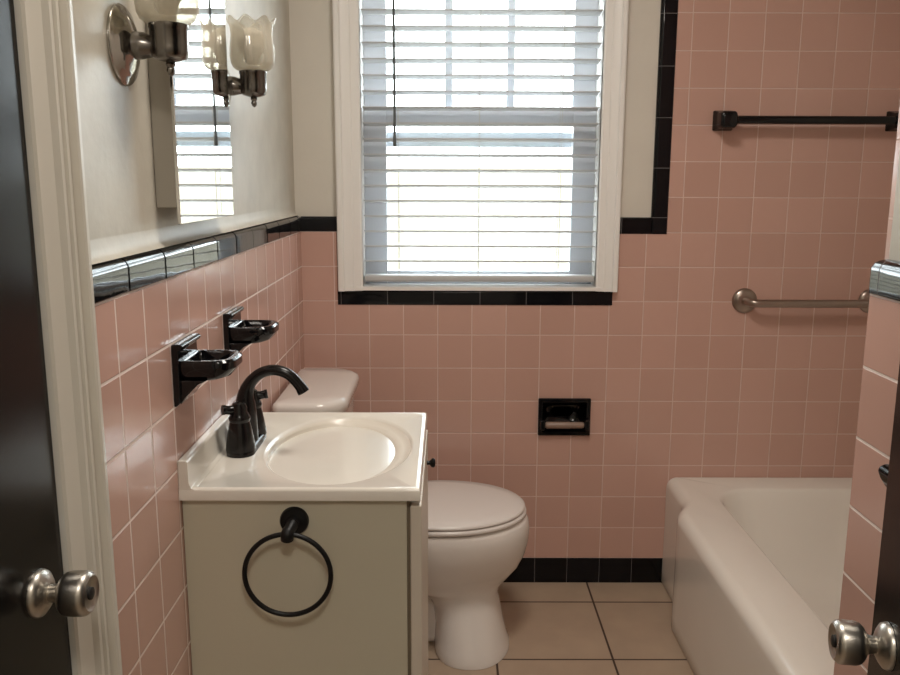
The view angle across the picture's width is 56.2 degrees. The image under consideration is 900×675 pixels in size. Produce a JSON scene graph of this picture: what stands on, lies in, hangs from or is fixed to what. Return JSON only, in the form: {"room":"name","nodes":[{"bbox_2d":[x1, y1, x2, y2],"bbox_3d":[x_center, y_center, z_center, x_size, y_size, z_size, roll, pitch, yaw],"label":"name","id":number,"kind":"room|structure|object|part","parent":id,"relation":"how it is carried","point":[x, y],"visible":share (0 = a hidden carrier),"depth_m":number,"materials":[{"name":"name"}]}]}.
{"room":"bathroom","nodes":[
{"label":"bathroom","id":0,"kind":"room"},
{"bbox_2d":[72,0,304,674],"bbox_3d":[-0.532,-0.050,0.948,0.142,2.440,3.750,0,11,0],"label":"wall","id":1,"kind":"structure","parent":0,"point":[158,281],"depth_m":1.37,"materials":[{"name":"tile"}]},
{"bbox_2d":[0,0,98,674],"bbox_3d":[-0.455,0.214,0.643,0.097,2.018,0.728,0,11,0],"label":"door","id":2,"kind":"structure","parent":1,"relation":"in","point":[37,598],"depth_m":0.92,"materials":[{"name":"black wood"}]},
{"bbox_3d":[-0.439,0.292,0.962,0.062,0.052,0.052,0,11,0],"label":"knob","id":3,"kind":"part","parent":2,"relation":"part of","materials":[{"name":"silver metal"}]},
{"bbox_2d":[13,0,122,674],"bbox_3d":[-0.473,0.152,0.634,0.059,2.160,0.940,0,11,0],"label":"trim","id":4,"kind":"structure","parent":1,"relation":"attached to","point":[44,28],"depth_m":1.01,"materials":[{"name":"paint"}]},
{"bbox_2d":[106,0,199,85],"bbox_3d":[-0.422,-0.468,1.234,0.122,0.194,0.116,0,11,0],"label":"wall sconce","id":5,"kind":"object","parent":1,"relation":"attached to","point":[167,40],"visible":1,"depth_m":1.22,"materials":[{"name":"silver metal"}]},
{"bbox_3d":[-0.472,-0.430,1.241,0.022,0.116,0.116,0,11,0],"label":"plate","id":6,"kind":"part","parent":5,"relation":"part of","materials":[{"name":"silver metal"}]},
{"bbox_3d":[-0.439,-0.430,1.241,0.053,0.040,0.040,0,11,0],"label":"arm","id":7,"kind":"part","parent":5,"relation":"part of","materials":[{"name":"silver metal"}]},
{"bbox_3d":[-0.413,-0.511,1.226,0.098,0.105,0.098,-4,11,-22],"label":"lamp shade","id":8,"kind":"part","parent":5,"relation":"part of","materials":[{"name":"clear glass"}]},
{"bbox_3d":[-0.413,-0.502,1.227,0.060,0.086,0.060,0,11,0],"label":"bulb","id":9,"kind":"part","parent":5,"relation":"part of","materials":[{"name":"beige glass"}]},
{"bbox_2d":[144,0,233,224],"bbox_3d":[-0.463,-0.554,1.498,0.040,0.682,0.350,0,11,0],"label":"medicine cabinet","id":10,"kind":"object","parent":1,"relation":"attached to","point":[190,118],"visible":0.93,"depth_m":1.46,"materials":[{"name":"silver metal"}]},
{"bbox_3d":[-0.474,-0.210,1.849,0.021,0.050,1.618,0,11,0],"label":"cap trim","id":11,"kind":"part","parent":1,"relation":"part of","materials":[{"name":"black ceramic"}]},
{"bbox_2d":[177,401,235,489],"bbox_3d":[-0.454,0.201,1.687,0.028,0.070,0.486,0,11,0],"label":"backsplash","id":12,"kind":"structure","parent":1,"relation":"attached to","point":[201,458],"depth_m":1.54,"materials":[{"name":"ceramic"}]},
{"bbox_2d":[171,333,242,406],"bbox_3d":[-0.417,0.055,1.469,0.100,0.108,0.108,0,11,0],"label":"soap dish","id":13,"kind":"object","parent":1,"relation":"attached to","point":[191,367],"visible":1,"depth_m":1.43,"materials":[{"name":"black ceramic"}]},
{"bbox_3d":[-0.457,0.055,1.469,0.019,0.108,0.108,0,11,0],"label":"plate","id":14,"kind":"part","parent":13,"relation":"part of","materials":[{"name":"black ceramic"}]},
{"bbox_2d":[180,350,242,380],"bbox_3d":[-0.411,0.049,1.468,0.089,0.036,0.100,0,11,0],"label":"tray","id":15,"kind":"object","parent":13,"relation":"on","point":[195,365],"depth_m":1.43,"materials":[{"name":"black ceramic"}]},
{"bbox_2d":[226,14,275,106],"bbox_3d":[-0.423,-0.568,1.769,0.122,0.194,0.116,0,11,0],"label":"wall sconce","id":16,"kind":"object","parent":1,"relation":"attached to","point":[252,82],"visible":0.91,"depth_m":1.75,"materials":[{"name":"glass"}]},
{"bbox_3d":[-0.441,-0.530,1.776,0.053,0.040,0.040,0,11,0],"label":"arm","id":17,"kind":"part","parent":16,"relation":"part of","materials":[{"name":"silver metal"}]},
{"bbox_3d":[-0.414,-0.612,1.761,0.098,0.105,0.098,-4,11,-22],"label":"lamp shade","id":18,"kind":"part","parent":16,"relation":"part of","materials":[{"name":"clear glass"}]},
{"bbox_3d":[-0.414,-0.603,1.763,0.060,0.086,0.060,0,11,0],"label":"bulb","id":19,"kind":"part","parent":16,"relation":"part of","materials":[{"name":"beige glass"}]},
{"bbox_2d":[223,306,278,352],"bbox_3d":[-0.417,-0.005,1.792,0.100,0.108,0.107,0,11,0],"label":"soap dish","id":20,"kind":"object","parent":1,"relation":"attached to","point":[238,333],"visible":0.95,"depth_m":1.75,"materials":[{"name":"black ceramic"}]},
{"bbox_3d":[-0.458,-0.005,1.792,0.019,0.108,0.107,0,11,0],"label":"plate","id":21,"kind":"part","parent":20,"relation":"part of","materials":[{"name":"black ceramic"}]},
{"bbox_2d":[230,320,278,343],"bbox_3d":[-0.412,-0.012,1.791,0.089,0.036,0.099,0,11,0],"label":"tray","id":22,"kind":"object","parent":20,"relation":"on","point":[241,331],"depth_m":1.75,"materials":[{"name":"black ceramic"}]},
{"bbox_2d":[428,582,693,674],"bbox_3d":[0.483,1.189,1.116,2.180,0.050,3.620,0,11,0],"label":"floor","id":23,"kind":"structure","parent":0,"point":[553,628],"depth_m":2.56,"materials":[{"name":"tile"}]},
{"bbox_2d":[182,430,435,674],"bbox_3d":[-0.250,0.631,1.769,0.436,0.801,0.463,0,11,0],"label":"vanity cabinet","id":24,"kind":"object","parent":23,"relation":"on","point":[373,618],"visible":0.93,"depth_m":1.50,"materials":[{"name":"beige laminate"}]},
{"bbox_2d":[242,506,332,616],"bbox_3d":[-0.280,0.392,1.464,0.158,0.189,0.048,0,11,0],"label":"towel ring","id":25,"kind":"object","parent":24,"relation":"attached to","point":[294,521],"visible":1,"depth_m":1.46,"materials":[{"name":"black metal"}]},
{"bbox_3d":[-0.276,0.332,1.446,0.024,0.032,0.036,4,11,19],"label":"post","id":26,"kind":"part","parent":25,"relation":"part of","materials":[{"name":"black metal"}]},
{"bbox_2d":[177,401,426,500],"bbox_3d":[-0.260,0.253,1.698,0.416,0.176,0.488,0,11,0],"label":"sink","id":27,"kind":"object","parent":24,"relation":"in","point":[303,456],"visible":0.8,"depth_m":1.61,"materials":[{"name":"ceramic"}]},
{"bbox_2d":[221,365,308,457],"bbox_3d":[-0.360,0.136,1.680,0.161,0.167,0.159,0,11,0],"label":"faucet","id":28,"kind":"object","parent":27,"relation":"on","point":[247,430],"visible":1,"depth_m":1.66,"materials":[{"name":"black metal"}]},
{"bbox_3d":[-0.422,0.138,1.619,0.035,0.020,0.019,-6,12,-31],"label":"lever","id":29,"kind":"part","parent":28,"relation":"part of","materials":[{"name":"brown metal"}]},
{"bbox_3d":[-0.408,0.170,1.634,0.057,0.095,0.057,0,11,0],"label":"handle","id":30,"kind":"part","parent":28,"relation":"part of","materials":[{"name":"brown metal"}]},
{"bbox_3d":[-0.408,0.210,1.694,0.054,0.014,0.158,0,11,0],"label":"plate","id":31,"kind":"part","parent":28,"relation":"part of","materials":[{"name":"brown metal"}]},
{"bbox_3d":[-0.408,0.152,1.734,0.057,0.095,0.057,0,11,0],"label":"handle","id":32,"kind":"part","parent":28,"relation":"part of","materials":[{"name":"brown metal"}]},
{"bbox_3d":[-0.391,0.117,1.731,0.035,0.020,0.019,-2,11,-11],"label":"lever","id":33,"kind":"part","parent":28,"relation":"part of","materials":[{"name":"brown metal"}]},
{"bbox_3d":[-0.355,0.130,1.679,0.151,0.155,0.047,0,11,0],"label":"spout","id":34,"kind":"part","parent":28,"relation":"part of","materials":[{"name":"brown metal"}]},
{"bbox_2d":[267,419,410,478],"bbox_3d":[-0.221,0.281,1.708,0.283,0.118,0.425,0,11,0],"label":"basin","id":35,"kind":"object","parent":27,"relation":"in","point":[296,448],"depth_m":1.73,"materials":[{"name":"ceramic"}]},
{"bbox_3d":[-0.075,0.590,1.762,0.006,0.706,0.445,0,11,0],"label":"frame","id":36,"kind":"part","parent":24,"relation":"part of","materials":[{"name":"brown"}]},
{"bbox_3d":[-0.061,0.589,1.762,0.020,0.687,0.459,0,11,0],"label":"cabinet door","id":37,"kind":"part","parent":24,"relation":"part of","materials":[{"name":"beige wood"}]},
{"bbox_3d":[-0.041,0.274,1.844,0.019,0.021,0.021,0,11,0],"label":"knob","id":38,"kind":"part","parent":24,"relation":"part of","materials":[{"name":"black metal"}]},
{"bbox_2d":[272,368,529,669],"bbox_3d":[-0.116,0.513,2.458,0.696,0.777,0.438,0,11,0],"label":"toilet","id":39,"kind":"object","parent":23,"relation":"on","point":[478,533],"visible":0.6,"depth_m":2.37,"materials":[{"name":"white ceramic"}]},
{"bbox_3d":[-0.367,0.150,2.390,0.191,0.040,0.438,0,11,0],"label":"tank lid","id":40,"kind":"part","parent":39,"relation":"part of","materials":[{"name":"white ceramic"}]},
{"bbox_3d":[-0.372,0.342,2.425,0.172,0.349,0.416,0,11,0],"label":"tank","id":41,"kind":"part","parent":39,"relation":"part of","materials":[{"name":"white ceramic"}]},
{"bbox_3d":[0.005,0.481,2.453,0.427,0.020,0.368,0,11,0],"label":"seat","id":42,"kind":"part","parent":39,"relation":"part of","materials":[{"name":"white plastic"}]},
{"bbox_3d":[0.009,0.500,2.456,0.426,0.014,0.372,0,11,0],"label":"seat","id":43,"kind":"part","parent":39,"relation":"part of","materials":[{"name":"white plastic"}]},
{"bbox_2d":[661,477,851,674],"bbox_3d":[1.073,0.782,2.133,0.795,0.378,1.430,0,11,0],"label":"bathtub","id":44,"kind":"object","parent":23,"relation":"on","point":[752,568],"visible":0.8,"depth_m":2.42,"materials":[{"name":"ceramic"}]},
{"bbox_2d":[289,0,899,582],"bbox_3d":[0.483,-0.380,2.723,2.180,2.440,0.163,0,11,0],"label":"wall","id":45,"kind":"structure","parent":0,"point":[679,381],"depth_m":2.70,"materials":[{"name":"tile"}]},
{"bbox_3d":[0.082,-0.353,2.652,1.102,0.052,0.014,0,11,0],"label":"cap trim","id":46,"kind":"part","parent":45,"relation":"part of","materials":[{"name":"black tile"}]},
{"bbox_2d":[332,0,628,291],"bbox_3d":[0.090,-0.725,2.661,0.882,1.141,0.215,0,11,0],"label":"window","id":47,"kind":"structure","parent":45,"relation":"in","point":[348,35],"depth_m":2.66,"materials":[{"name":"white paint"}]},
{"bbox_3d":[0.095,-0.710,2.764,0.738,1.048,0.018,0,11,0],"label":"storm frame","id":48,"kind":"part","parent":47,"relation":"part of","materials":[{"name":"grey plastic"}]},
{"bbox_3d":[0.094,-0.452,2.728,0.738,0.554,0.032,0,11,0],"label":"sash","id":49,"kind":"part","parent":47,"relation":"part of","materials":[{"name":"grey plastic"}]},
{"bbox_3d":[0.095,-0.950,2.671,0.738,0.542,0.032,0,11,0],"label":"sash","id":50,"kind":"part","parent":47,"relation":"part of","materials":[{"name":"grey plastic"}]},
{"bbox_2d":[361,0,602,281],"bbox_3d":[0.095,-0.686,2.614,0.730,1.029,0.070,0,11,0],"label":"window blind","id":51,"kind":"object","parent":47,"relation":"attached to","point":[478,277],"visible":1,"depth_m":2.61,"materials":[{"name":"grey plastic"}]},
{"bbox_3d":[-0.161,-0.673,2.623,0.002,0.970,0.054,0,11,0],"label":"ladder cord","id":52,"kind":"part","parent":51,"relation":"part of","materials":[{"name":"white fabric"}]},
{"bbox_3d":[0.092,-0.672,2.624,0.002,0.970,0.054,0,11,0],"label":"ladder cord","id":53,"kind":"part","parent":51,"relation":"part of","materials":[{"name":"white fabric"}]},
{"bbox_3d":[0.093,-0.192,2.714,0.730,0.020,0.052,0,11,0],"label":"rail","id":54,"kind":"part","parent":51,"relation":"part of","materials":[{"name":"white plastic"}]},
{"bbox_3d":[0.346,-0.672,2.625,0.002,0.970,0.054,0,11,0],"label":"ladder cord","id":55,"kind":"part","parent":51,"relation":"part of","materials":[{"name":"white fabric"}]},
{"bbox_2d":[538,398,590,435],"bbox_3d":[0.373,0.256,2.773,0.171,0.125,0.090,0,11,0],"label":"toilet paper holder","id":56,"kind":"object","parent":45,"relation":"attached to","point":[556,416],"visible":1,"depth_m":2.76,"materials":[{"name":"black ceramic"}]},
{"bbox_3d":[0.660,-0.946,2.542,0.050,1.260,0.014,0,11,0],"label":"upright trim","id":57,"kind":"part","parent":45,"relation":"part of","materials":[{"name":"black tile"}]},
{"bbox_2d":[732,288,869,312],"bbox_3d":[1.142,-0.112,2.662,0.484,0.080,0.064,0,11,0],"label":"grab bar","id":58,"kind":"object","parent":45,"relation":"attached to","point":[744,300],"visible":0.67,"depth_m":2.64,"materials":[{"name":"metal"}]},
{"bbox_2d":[712,111,898,130],"bbox_3d":[1.103,-0.658,2.554,0.593,0.060,0.074,0,11,0],"label":"towel bar","id":59,"kind":"object","parent":45,"relation":"attached to","point":[722,120],"visible":0.95,"depth_m":2.53,"materials":[{"name":"black metal"}]},
{"bbox_3d":[0.837,-0.659,2.554,0.060,0.060,0.074,0,11,0],"label":"post","id":60,"kind":"part","parent":59,"relation":"part of","materials":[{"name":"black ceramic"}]},
{"bbox_3d":[1.370,-0.657,2.555,0.060,0.060,0.074,0,11,0],"label":"post","id":61,"kind":"part","parent":59,"relation":"part of","materials":[{"name":"black metal"}]},
{"bbox_2d":[833,107,899,674],"bbox_3d":[1.046,-0.006,0.740,0.862,2.440,1.019,0,11,0],"label":"wall","id":62,"kind":"structure","parent":0,"point":[881,361],"depth_m":1.23,"materials":[{"name":"tile"}]},
{"bbox_2d":[828,364,899,674],"bbox_3d":[0.447,0.211,0.667,0.098,2.022,0.720,2,11,10],"label":"door","id":63,"kind":"structure","parent":62,"relation":"in","point":[849,643],"depth_m":0.99,"materials":[{"name":"black wood"}]},
{"bbox_3d":[0.484,0.361,0.994,0.061,0.052,0.052,2,11,10],"label":"knob","id":64,"kind":"part","parent":63,"relation":"part of","materials":[{"name":"silver metal"}]},
{"bbox_2d":[878,464,888,486],"bbox_3d":[0.600,0.193,1.132,0.031,0.068,0.068,0,11,0],"label":"robe hook","id":65,"kind":"object","parent":62,"relation":"attached to","point":[883,470],"visible":0.28,"depth_m":1.14,"materials":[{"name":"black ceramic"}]},
{"bbox_3d":[0.628,-0.004,0.775,0.026,0.050,0.949,0,11,0],"label":"cap trim","id":66,"kind":"part","parent":62,"relation":"part of","materials":[{"name":"black tile"}]},
{"label":"outside","id":67,"kind":"structure","parent":0,"visible":0},
{"bbox_3d":[-0.029,0.211,9.977,18.000,0.100,13.800,0,11,0],"label":"ground","id":68,"kind":"structure","parent":67,"visible":0},
{"bbox_2d":[387,167,570,269],"bbox_3d":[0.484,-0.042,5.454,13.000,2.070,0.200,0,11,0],"label":"window pane","id":69,"kind":"structure","parent":68,"relation":"on","point":[393,178],"depth_m":5.22,"materials":[{"name":"glass"}]}
]}

